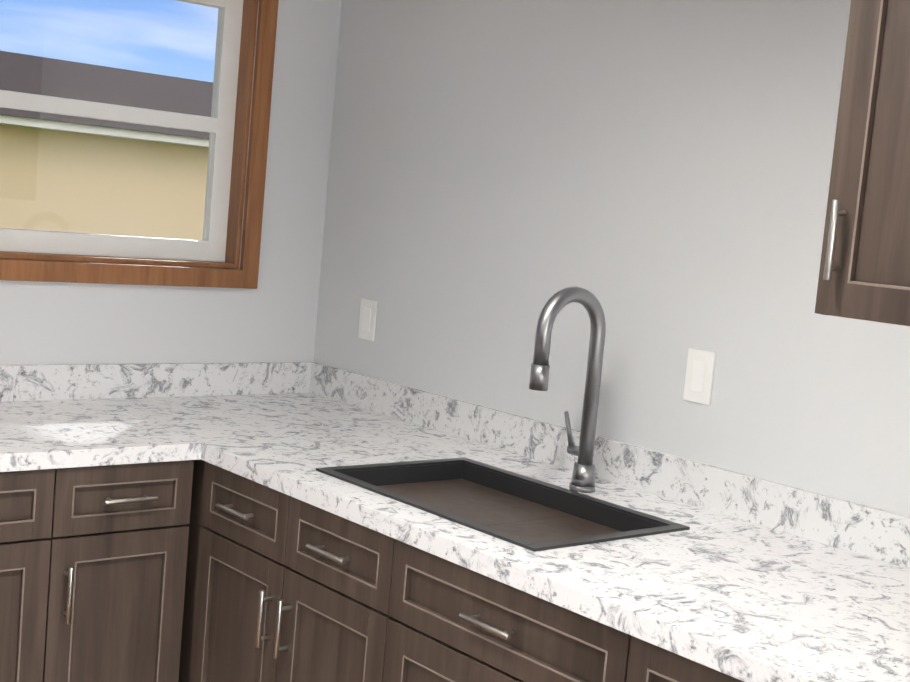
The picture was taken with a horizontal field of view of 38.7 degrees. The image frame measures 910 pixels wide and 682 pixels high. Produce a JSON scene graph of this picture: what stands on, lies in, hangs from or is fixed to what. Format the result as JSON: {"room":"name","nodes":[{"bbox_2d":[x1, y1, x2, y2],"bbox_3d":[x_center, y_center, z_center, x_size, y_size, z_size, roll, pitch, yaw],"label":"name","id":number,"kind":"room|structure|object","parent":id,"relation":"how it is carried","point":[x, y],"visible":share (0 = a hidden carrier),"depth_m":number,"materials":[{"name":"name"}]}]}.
{"room":"kitchen","nodes":[
{"label":"kitchen","id":0,"kind":"room"},
{"bbox_2d":[0,0,341,364],"bbox_3d":[-2.641,-0.187,2.244,6.000,2.460,0.150,0,7,-40],"label":"wall","id":1,"kind":"structure","parent":0,"point":[272,317],"depth_m":3.86,"materials":[{"name":"grey paint"}]},
{"bbox_2d":[0,0,278,288],"bbox_3d":[-0.981,-0.631,3.533,1.035,0.940,0.120,0,7,-40],"label":"window","id":2,"kind":"structure","parent":1,"relation":"in","point":[216,248],"depth_m":3.75,"materials":[{"name":"brown wood"}]},
{"bbox_2d":[0,362,311,401],"bbox_3d":[-1.842,0.108,2.861,3.678,0.096,0.020,0,7,-40],"label":"backsplash","id":3,"kind":"structure","parent":1,"relation":"attached to","point":[18,383],"depth_m":3.68,"materials":[{"name":"white stone"}]},
{"bbox_2d":[313,0,909,516],"bbox_3d":[2.413,0.408,0.821,0.150,2.460,8.650,0,7,-40],"label":"wall","id":4,"kind":"structure","parent":0,"point":[653,176],"depth_m":3.08,"materials":[{"name":"grey paint"}]},
{"bbox_2d":[358,299,376,340],"bbox_3d":[-0.260,-0.062,3.836,0.008,0.118,0.075,0,7,-40],"label":"electrical outlet","id":5,"kind":"object","parent":4,"relation":"attached to","point":[367,318],"visible":1,"depth_m":3.83,"materials":[{"name":"white plastic"}]},
{"bbox_2d":[308,362,909,569],"bbox_3d":[0.732,0.359,2.660,0.020,0.096,3.658,0,7,-40],"label":"backsplash","id":6,"kind":"structure","parent":4,"relation":"attached to","point":[884,535],"depth_m":2.96,"materials":[{"name":"white stone"}]},
{"bbox_2d":[683,348,715,404],"bbox_3d":[0.545,0.079,2.890,0.008,0.118,0.075,0,7,-40],"label":"electrical outlet","id":7,"kind":"object","parent":4,"relation":"attached to","point":[699,377],"visible":1,"depth_m":2.88,"materials":[{"name":"white plastic"}]},
{"bbox_2d":[815,0,909,326],"bbox_3d":[0.968,-0.413,2.062,0.441,0.791,0.522,0,7,-40],"label":"upper cabinet","id":8,"kind":"object","parent":4,"relation":"attached to","point":[864,272],"visible":1,"depth_m":2.06,"materials":[{"name":"brown wood"}]},
{"bbox_3d":[-2.151,1.182,1.663,6.100,0.050,6.120,0,7,-40],"label":"floor","id":9,"kind":"structure","parent":0,"visible":0},
{"bbox_2d":[0,462,91,681],"bbox_3d":[-1.381,0.664,2.940,0.788,0.860,0.641,0,7,-40],"label":"base cabinet","id":10,"kind":"object","parent":9,"relation":"on","point":[44,505],"depth_m":2.89,"materials":[{"name":"brown wood"}]},
{"bbox_2d":[80,454,199,681],"bbox_3d":[-1.020,0.666,3.247,0.407,0.860,0.641,0,7,-40],"label":"base cabinet","id":11,"kind":"object","parent":9,"relation":"on","point":[142,511],"depth_m":3.05,"materials":[{"name":"brown wood"}]},
{"bbox_2d":[0,398,199,465],"bbox_3d":[-1.227,0.219,2.987,1.081,0.040,0.650,0,7,-40],"label":"countertop","id":12,"kind":"structure","parent":11,"relation":"on","point":[37,429],"depth_m":3.08,"materials":[{"name":"white stone"}]},
{"bbox_2d":[184,454,363,681],"bbox_3d":[-0.097,0.765,3.076,0.739,0.860,0.812,0,7,-40],"label":"base cabinet","id":13,"kind":"object","parent":9,"relation":"on","point":[252,522],"depth_m":2.88,"materials":[{"name":"brown wood"}]},
{"bbox_2d":[92,394,909,681],"bbox_3d":[0.474,0.430,2.400,0.748,0.040,3.778,0,7,-40],"label":"countertop","id":14,"kind":"structure","parent":13,"relation":"on","point":[764,602],"depth_m":2.40,"materials":[{"name":"white stone"}]},
{"bbox_2d":[312,454,695,549],"bbox_3d":[0.075,0.434,2.778,0.440,0.207,0.710,0,7,-40],"label":"sink","id":15,"kind":"object","parent":14,"relation":"in","point":[528,511],"depth_m":2.87,"materials":[{"name":"black metal"}]},
{"bbox_2d":[529,286,605,492],"bbox_3d":[0.236,0.106,2.883,0.221,0.462,0.100,0,7,-40],"label":"faucet","id":16,"kind":"object","parent":14,"relation":"on","point":[583,477],"visible":1,"depth_m":2.90,"materials":[{"name":"silver metal"}]},
{"bbox_2d":[352,522,587,681],"bbox_3d":[0.323,0.852,2.583,0.739,0.860,0.744,0,7,-40],"label":"base cabinet","id":17,"kind":"object","parent":9,"relation":"on","point":[424,613],"depth_m":2.41,"materials":[{"name":"brown wood"}]},
{"bbox_2d":[584,610,763,681],"bbox_3d":[0.811,0.953,2.009,0.739,0.860,1.024,0,7,-40],"label":"base cabinet","id":18,"kind":"object","parent":9,"relation":"on","point":[614,652],"depth_m":2.05,"materials":[{"name":"brown wood"}]},
{"label":"outside","id":19,"kind":"structure","parent":0,"visible":0},
{"bbox_2d":[0,0,217,82],"bbox_3d":[-27.069,-22.020,34.546,120.000,45.000,0.200,0,7,-40],"label":"sky","id":20,"kind":"structure","parent":19,"point":[141,38],"depth_m":48.61,"materials":[{"name":"blue"}]},
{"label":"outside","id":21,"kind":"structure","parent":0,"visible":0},
{"bbox_2d":[0,51,212,239],"bbox_3d":[-12.212,-2.819,17.020,28.000,3.650,34.450,0,7,-40],"label":"house","id":22,"kind":"structure","parent":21,"point":[133,208],"depth_m":17.44,"materials":[{"name":"beige paint"}]}
]}

